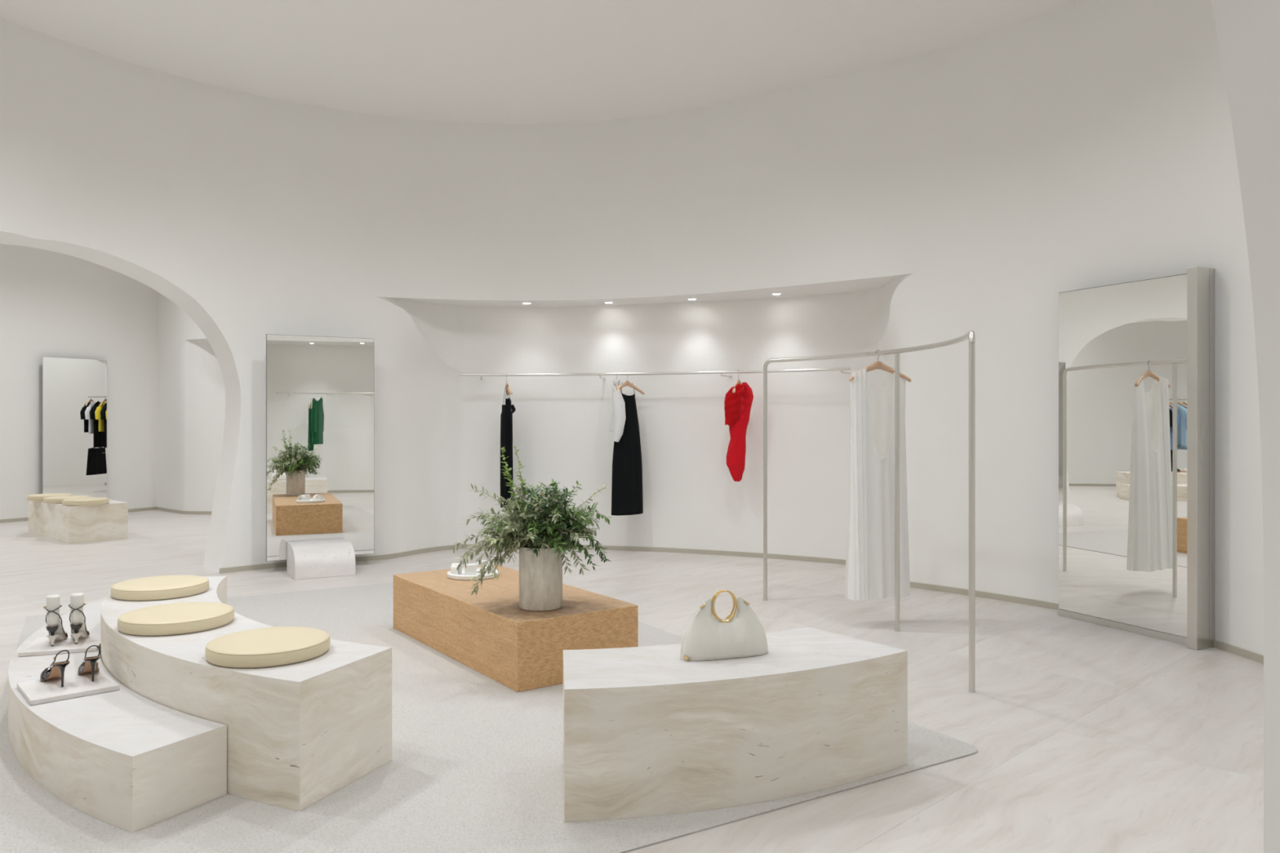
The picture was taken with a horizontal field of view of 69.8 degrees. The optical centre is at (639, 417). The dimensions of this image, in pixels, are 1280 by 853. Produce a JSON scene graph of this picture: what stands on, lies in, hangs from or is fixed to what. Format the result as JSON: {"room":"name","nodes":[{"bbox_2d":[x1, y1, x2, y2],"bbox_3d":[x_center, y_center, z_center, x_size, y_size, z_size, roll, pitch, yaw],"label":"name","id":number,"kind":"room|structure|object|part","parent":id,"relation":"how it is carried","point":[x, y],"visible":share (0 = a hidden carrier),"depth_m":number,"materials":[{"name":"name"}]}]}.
{"room":"clothing store","nodes":[
{"label":"clothing store","id":0,"kind":"room"},
{"bbox_2d":[0,243,156,519],"bbox_3d":[-9.872,-0.790,7.925,2.838,4.380,12.750,0,0,10],"label":"wall","id":1,"kind":"structure","parent":0,"point":[53,304],"depth_m":12.94,"materials":[{"name":"paint"}]},
{"bbox_2d":[42,356,106,497],"bbox_3d":[-7.940,0.235,12.896,0.016,2.130,0.857,0,0,32],"label":"leaning mirror","id":2,"kind":"object","parent":1,"relation":"attached to","point":[74,390],"visible":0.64,"depth_m":12.89,"materials":[{"name":"clear glass"}]},
{"bbox_2d":[0,506,156,523],"bbox_3d":[-9.867,1.377,7.925,2.847,0.045,12.750,0,0,10],"label":"baseboard","id":3,"kind":"structure","parent":1,"relation":"attached to","point":[21,519],"depth_m":12.44,"materials":[{"name":"silver metal"}]},
{"bbox_2d":[156,339,225,511],"bbox_3d":[-4.124,0.135,13.383,6.525,2.530,0.604,0,0,5],"label":"wall","id":4,"kind":"structure","parent":0,"point":[191,389],"depth_m":13.31,"materials":[{"name":"paint"}]},
{"bbox_2d":[156,291,206,343],"bbox_3d":[-4.194,-2.055,12.988,6.552,1.850,0.785,0,0,10],"label":"wall","id":5,"kind":"structure","parent":4,"relation":"attached to","point":[173,323],"depth_m":13.56,"materials":[{"name":"paint"}]},
{"bbox_2d":[156,506,212,514],"bbox_3d":[-4.128,1.377,13.377,6.532,0.045,0.614,0,0,5],"label":"baseboard","id":6,"kind":"structure","parent":4,"relation":"attached to","point":[157,508],"depth_m":13.31,"materials":[{"name":"silver metal"}]},
{"bbox_2d":[0,0,1077,124],"bbox_3d":[-3.000,-3.030,5.750,20.000,0.100,19.500,0,0,0],"label":"ceiling","id":7,"kind":"structure","parent":0,"point":[477,61],"depth_m":7.32,"materials":[{"name":"white paint"}]},
{"bbox_2d":[0,510,1263,852],"bbox_3d":[-2.731,1.460,5.670,20.966,0.120,20.886,0,0,0],"label":"floor","id":8,"kind":"structure","parent":0,"point":[1087,737],"depth_m":4.66,"materials":[{"name":"grey"}]},
{"bbox_2d":[28,496,128,543],"bbox_3d":[-6.695,1.192,10.902,1.502,0.415,0.602,0,0,42],"label":"bench","id":9,"kind":"object","parent":8,"relation":"on","point":[67,524],"visible":0.76,"depth_m":10.46,"materials":[{"name":"stone"}]},
{"bbox_3d":[-6.888,1.193,10.685,1.502,0.414,0.020,0,0,42],"label":"panel","id":10,"kind":"part","parent":9,"relation":"part of","materials":[{"name":"stone"}]},
{"bbox_2d":[26,493,72,501],"bbox_3d":[-7.106,0.955,11.044,0.462,0.060,0.462,0,0,0],"label":"round cushion","id":11,"kind":"object","parent":9,"relation":"on","point":[37,497],"visible":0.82,"depth_m":10.87,"materials":[{"name":"beige fabric"}]},
{"bbox_2d":[43,495,89,503],"bbox_3d":[-6.702,0.955,10.718,0.462,0.060,0.462,0,0,0],"label":"round cushion","id":12,"kind":"object","parent":9,"relation":"on","point":[52,500],"visible":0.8,"depth_m":10.54,"materials":[{"name":"beige fabric"}]},
{"bbox_2d":[62,497,109,506],"bbox_3d":[-6.316,0.955,10.454,0.462,0.060,0.462,0,0,0],"label":"round cushion","id":13,"kind":"object","parent":9,"relation":"on","point":[91,500],"visible":1,"depth_m":10.32,"materials":[{"name":"beige fabric"}]},
{"bbox_3d":[-6.141,1.193,10.409,0.020,0.414,0.602,0,0,42],"label":"panel","id":14,"kind":"part","parent":9,"relation":"part of","materials":[{"name":"stone"}]},
{"bbox_2d":[286,538,355,580],"bbox_3d":[-2.864,1.262,8.229,0.511,0.275,0.466,0,0,-29],"label":"stool","id":15,"kind":"object","parent":8,"relation":"on","point":[333,557],"visible":1,"depth_m":8.07,"materials":[{"name":"stone"}]},
{"bbox_2d":[0,582,977,852],"bbox_3d":[-1.424,1.397,5.139,3.600,0.006,5.170,0,0,-31],"label":"area rug","id":16,"kind":"object","parent":8,"relation":"on","point":[476,765],"visible":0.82,"depth_m":3.40,"materials":[{"name":"fabric"}]},
{"bbox_2d":[8,597,226,832],"bbox_3d":[-2.591,1.266,4.415,0.738,0.255,3.211,0,0,-32],"label":"display platform","id":17,"kind":"object","parent":16,"relation":"on","point":[126,760],"visible":0.62,"depth_m":3.33,"materials":[{"name":"stone"}]},
{"bbox_2d":[17,633,101,657],"bbox_3d":[-2.851,1.127,4.560,0.327,0.020,0.320,0,0,-19],"label":"display slab","id":18,"kind":"object","parent":17,"relation":"on","point":[41,646],"visible":0.68,"depth_m":4.49,"materials":[{"name":"stone"}]},
{"bbox_2d":[43,594,67,646],"bbox_3d":[-2.908,0.993,4.572,0.082,0.247,0.254,0,0,-22],"label":"sandal","id":19,"kind":"object","parent":18,"relation":"on","point":[51,630],"depth_m":4.48},
{"bbox_3d":[-2.903,0.987,4.561,0.066,0.234,0.207,0,0,-22],"label":"mannequin foot","id":20,"kind":"part","parent":19,"relation":"part of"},
{"bbox_2d":[68,592,89,644],"bbox_3d":[-2.823,0.993,4.616,0.082,0.247,0.254,0,0,-25],"label":"sandal","id":21,"kind":"object","parent":18,"relation":"on","point":[75,634],"depth_m":4.52},
{"bbox_3d":[-2.818,0.987,4.605,0.066,0.234,0.207,0,0,-25],"label":"mannequin foot","id":22,"kind":"part","parent":21,"relation":"part of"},
{"bbox_2d":[17,669,119,705],"bbox_3d":[-2.398,1.127,3.845,0.314,0.020,0.325,0,0,-42],"label":"display slab","id":23,"kind":"object","parent":17,"relation":"on","point":[36,691],"visible":0.98,"depth_m":3.80,"materials":[{"name":"stone"}]},
{"bbox_2d":[40,649,70,687],"bbox_3d":[-2.470,1.038,3.872,0.258,0.158,0.082,0,0,43],"label":"pump","id":24,"kind":"object","parent":23,"relation":"on","point":[57,670],"visible":1,"depth_m":3.84,"materials":[{"name":"brown leather"}]},
{"bbox_3d":[-2.407,1.028,3.813,0.072,0.023,0.056,0,0,43],"label":"heel seat","id":25,"kind":"part","parent":24,"relation":"part of","materials":[{"name":"black leather"}]},
{"bbox_2d":[77,644,100,681],"bbox_3d":[-2.379,1.038,3.966,0.082,0.158,0.258,0,0,-37],"label":"pump","id":26,"kind":"object","parent":23,"relation":"on","point":[90,664],"visible":1,"depth_m":3.91,"materials":[{"name":"brown leather"}]},
{"bbox_3d":[-2.327,1.028,3.897,0.056,0.023,0.072,0,0,-37],"label":"heel seat","id":27,"kind":"part","parent":26,"relation":"part of","materials":[{"name":"black leather"}]},
{"bbox_3d":[-2.721,1.266,4.335,0.431,0.255,3.211,0,0,-32],"label":"panel","id":28,"kind":"part","parent":17,"relation":"part of","materials":[{"name":"stone"}]},
{"bbox_3d":[-2.446,1.266,4.505,0.397,0.255,2.854,0,0,-32],"label":"panel","id":29,"kind":"part","parent":17,"relation":"part of","materials":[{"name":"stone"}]},
{"bbox_3d":[-1.625,1.266,3.240,0.021,0.255,0.361,0,0,29],"label":"panel","id":30,"kind":"part","parent":17,"relation":"part of","materials":[{"name":"stone"}]},
{"bbox_2d":[101,576,391,811],"bbox_3d":[-2.033,1.165,4.320,0.802,0.457,2.713,0,0,-40],"label":"bench","id":31,"kind":"object","parent":16,"relation":"on","point":[298,734],"visible":0.71,"depth_m":3.45,"materials":[{"name":"stone"}]},
{"bbox_2d":[110,574,208,600],"bbox_3d":[-2.560,0.906,4.900,0.468,0.060,0.468,0,0,0],"label":"round cushion","id":32,"kind":"object","parent":31,"relation":"on","point":[162,587],"visible":1,"depth_m":4.78,"materials":[{"name":"beige fabric"}]},
{"bbox_2d":[117,601,234,635],"bbox_3d":[-2.094,0.906,4.150,0.472,0.060,0.472,0,0,0],"label":"round cushion","id":33,"kind":"object","parent":31,"relation":"on","point":[181,618],"visible":1,"depth_m":4.04,"materials":[{"name":"beige fabric"}]},
{"bbox_3d":[-2.207,1.165,4.173,0.346,0.457,2.713,0,0,-40],"label":"panel","id":34,"kind":"part","parent":31,"relation":"part of","materials":[{"name":"stone"}]},
{"bbox_2d":[204,626,330,667],"bbox_3d":[-1.472,0.906,3.640,0.460,0.060,0.460,0,0,0],"label":"round cushion","id":35,"kind":"object","parent":31,"relation":"on","point":[272,646],"visible":1,"depth_m":3.53,"materials":[{"name":"beige fabric"}]},
{"bbox_3d":[-1.840,1.165,4.483,0.297,0.457,2.220,0,0,-40],"label":"panel","id":36,"kind":"part","parent":31,"relation":"part of","materials":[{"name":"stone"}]},
{"bbox_3d":[-1.117,1.165,3.492,0.022,0.457,0.525,0,0,22],"label":"panel","id":37,"kind":"part","parent":31,"relation":"part of","materials":[{"name":"stone"}]},
{"bbox_2d":[393,564,638,692],"bbox_3d":[-0.823,1.216,5.578,0.750,0.353,1.750,0,0,-35],"label":"plinth","id":38,"kind":"object","parent":16,"relation":"on","point":[489,633],"visible":0.8,"depth_m":5.03,"materials":[{"name":"brown wood"}]},
{"bbox_2d":[447,560,499,580],"bbox_3d":[-1.093,0.994,6.016,0.336,0.091,0.336,0,0,-20],"label":"round tray","id":39,"kind":"object","parent":38,"relation":"on","point":[464,574],"visible":0.61,"depth_m":5.93,"materials":[{"name":"white ceramic"}]},
{"bbox_3d":[-1.093,1.024,6.016,0.336,0.030,0.336,0,0,-20],"label":"dish","id":40,"kind":"part","parent":39,"relation":"part of","materials":[{"name":"white ceramic"}]},
{"bbox_2d":[519,546,562,611],"bbox_3d":[-0.544,0.870,5.030,0.237,0.340,0.237,0,0,0],"label":"stone vase","id":41,"kind":"object","parent":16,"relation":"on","point":[540,577],"visible":0.76,"depth_m":4.93,"materials":[{"name":"beige stone"}]},
{"bbox_2d":[449,446,610,598],"bbox_3d":[-0.552,0.569,5.046,0.822,0.824,0.629,0,0,18],"label":"branches","id":42,"kind":"object","parent":41,"relation":"in","point":[555,525],"visible":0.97,"depth_m":4.94,"materials":[{"name":"green plant"}]},
{"bbox_2d":[563,626,907,822],"bbox_3d":[0.331,1.165,3.613,1.435,0.457,0.621,0,0,-22],"label":"bench","id":43,"kind":"object","parent":16,"relation":"on","point":[648,731],"visible":0.88,"depth_m":3.32,"materials":[{"name":"stone"}]},
{"bbox_3d":[-0.274,1.165,3.426,0.022,0.457,0.540,0,0,-5],"label":"panel","id":44,"kind":"part","parent":43,"relation":"part of","materials":[{"name":"stone"}]},
{"bbox_2d":[680,589,768,661],"bbox_3d":[0.334,0.808,3.614,0.372,0.258,0.152,0,0,-18],"label":"handbag","id":45,"kind":"object","parent":43,"relation":"on","point":[707,637],"visible":1,"depth_m":3.57,"materials":[{"name":"white leather"}]},
{"bbox_3d":[0.327,0.744,3.624,0.105,0.128,0.014,0,0,-18],"label":"ring handle","id":46,"kind":"part","parent":45,"relation":"part of","materials":[{"name":"gold metal"}]},
{"bbox_3d":[0.334,0.744,3.604,0.106,0.130,0.014,0,0,-18],"label":"ring handle","id":47,"kind":"part","parent":45,"relation":"part of","materials":[{"name":"gold metal"}]},
{"bbox_2d":[763,329,975,693],"bbox_3d":[1.515,0.474,5.914,0.424,1.852,2.494,0,0,-17],"label":"stand","id":48,"kind":"object","parent":8,"relation":"on","point":[970,335],"visible":1,"depth_m":6.00,"materials":[{"name":"silver metal"}]},
{"bbox_3d":[0.961,0.509,7.031,0.031,1.782,0.031,0,0,0],"label":"leg","id":49,"kind":"part","parent":48,"relation":"part of","materials":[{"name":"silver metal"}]},
{"bbox_2d":[844,368,910,600],"bbox_3d":[1.612,0.441,6.210,0.470,1.551,0.188,0,0,-18],"label":"gown","id":50,"kind":"object","parent":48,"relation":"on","point":[870,536],"visible":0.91,"depth_m":6.14,"materials":[{"name":"white fabric"}]},
{"bbox_2d":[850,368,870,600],"bbox_3d":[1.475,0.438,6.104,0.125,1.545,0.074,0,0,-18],"label":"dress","id":51,"kind":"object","parent":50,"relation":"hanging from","point":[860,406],"depth_m":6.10,"materials":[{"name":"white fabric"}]},
{"bbox_2d":[848,350,911,382],"bbox_3d":[1.617,-0.351,6.194,0.470,0.218,0.053,0,0,-18],"label":"wooden hanger","id":52,"kind":"object","parent":48,"relation":"hanging from","point":[876,365],"visible":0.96,"depth_m":6.21,"materials":[{"name":"brown wood"}]},
{"bbox_3d":[1.688,0.489,6.017,0.031,1.823,0.031,0,0,0],"label":"leg","id":53,"kind":"part","parent":48,"relation":"part of","materials":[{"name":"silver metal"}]},
{"bbox_3d":[1.694,0.509,4.680,0.031,1.782,0.031,0,0,0],"label":"leg","id":54,"kind":"part","parent":48,"relation":"part of","materials":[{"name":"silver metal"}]},
{"bbox_2d":[1057,266,1214,650],"bbox_3d":[3.212,0.245,6.038,0.187,2.310,1.064,0,0,-25],"label":"mirror","id":55,"kind":"object","parent":8,"relation":"on","point":[1136,358],"visible":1,"depth_m":5.93,"materials":[{"name":"clear glass"}]},
{"bbox_3d":[3.179,1.379,6.047,0.016,0.043,1.012,0,0,-25],"label":"foot rail","id":56,"kind":"part","parent":55,"relation":"part of","materials":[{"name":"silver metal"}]},
{"bbox_3d":[3.392,0.245,5.569,0.122,2.310,0.062,0,0,-25],"label":"steel post","id":57,"kind":"part","parent":55,"relation":"part of","materials":[{"name":"white metal"}]},
{"bbox_2d":[0,0,1279,852],"bbox_3d":[-0.979,-0.790,5.133,9.357,4.380,9.764,0,0,0],"label":"wall","id":58,"kind":"structure","parent":0,"point":[948,193],"depth_m":8.23,"materials":[{"name":"paint"}]},
{"bbox_2d":[266,333,374,561],"bbox_3d":[-2.999,0.270,8.576,0.956,2.041,0.260,0,0,-29],"label":"wall mirror","id":59,"kind":"object","parent":58,"relation":"attached to","point":[320,390],"visible":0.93,"depth_m":8.46,"materials":[{"name":"clear glass"}]},
{"bbox_2d":[219,543,983,597],"bbox_3d":[-0.380,1.377,8.695,6.554,0.045,2.055,0,0,10],"label":"baseboard","id":60,"kind":"structure","parent":58,"relation":"attached to","point":[913,584],"depth_m":9.07,"materials":[{"name":"silver metal"}]},
{"bbox_2d":[459,367,851,379],"bbox_3d":[0.141,-0.432,9.224,3.994,0.049,0.662,0,0,16],"label":"wall rail","id":61,"kind":"object","parent":58,"relation":"attached to","point":[847,368],"visible":0.98,"depth_m":9.22,"materials":[{"name":"silver metal"}]},
{"bbox_2d":[505,373,512,395],"bbox_3d":[-1.369,-0.350,9.547,0.053,0.228,0.400,0,0,-13],"label":"wooden hanger","id":62,"kind":"object","parent":61,"relation":"hanging from","point":[508,388],"visible":0.94,"depth_m":9.48,"materials":[{"name":"brown wood"}]},
{"bbox_2d":[500,384,515,507],"bbox_3d":[-1.375,0.291,9.545,0.167,1.277,0.298,0,0,-13],"label":"dress","id":63,"kind":"object","parent":62,"relation":"hanging from","point":[506,416],"visible":0.8,"depth_m":9.43,"materials":[{"name":"black fabric"}]},
{"bbox_2d":[616,372,621,393],"bbox_3d":[-0.219,-0.350,9.358,0.053,0.228,0.420,0,0,-2],"label":"wooden hanger","id":64,"kind":"object","parent":61,"relation":"hanging from","point":[617,386],"visible":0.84,"depth_m":9.22,"materials":[{"name":"brown wood"}]},
{"bbox_2d":[608,379,626,448],"bbox_3d":[-0.232,0.117,9.358,0.168,1.005,0.538,0,0,-2],"label":"blouse","id":65,"kind":"object","parent":64,"relation":"hanging from","point":[618,415],"visible":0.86,"depth_m":9.12,"materials":[{"name":"white fabric"}]},
{"bbox_2d":[615,372,644,395],"bbox_3d":[-0.116,-0.350,9.319,0.400,0.228,0.053,0,0,-42],"label":"wooden hanger","id":66,"kind":"object","parent":61,"relation":"hanging from","point":[627,383],"visible":1,"depth_m":9.34,"materials":[{"name":"brown wood"}]},
{"bbox_2d":[611,382,643,515],"bbox_3d":[-0.129,0.312,9.332,0.214,1.336,0.391,0,0,43],"label":"dress","id":67,"kind":"object","parent":66,"relation":"hanging from","point":[627,499],"visible":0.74,"depth_m":9.24,"materials":[{"name":"black fabric"}]},
{"bbox_2d":[732,369,742,393],"bbox_3d":[0.977,-0.350,8.923,0.053,0.228,0.300,0,0,35],"label":"wooden hanger","id":68,"kind":"object","parent":61,"relation":"hanging from","point":[738,381],"visible":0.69,"depth_m":8.88,"materials":[{"name":"brown wood"}]},
{"bbox_2d":[724,381,753,481],"bbox_3d":[0.958,0.138,8.900,0.285,0.968,0.213,0,0,0],"label":"dress","id":69,"kind":"object","parent":68,"relation":"hanging from","point":[737,405],"visible":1,"depth_m":8.88,"materials":[{"name":"red fabric"}]},
{"bbox_2d":[983,591,1263,664],"bbox_3d":[2.837,1.377,3.791,2.331,0.045,6.285,0,0,18],"label":"baseboard","id":70,"kind":"structure","parent":58,"relation":"attached to","point":[1232,649],"depth_m":6.69,"materials":[{"name":"silver metal"}]}
]}

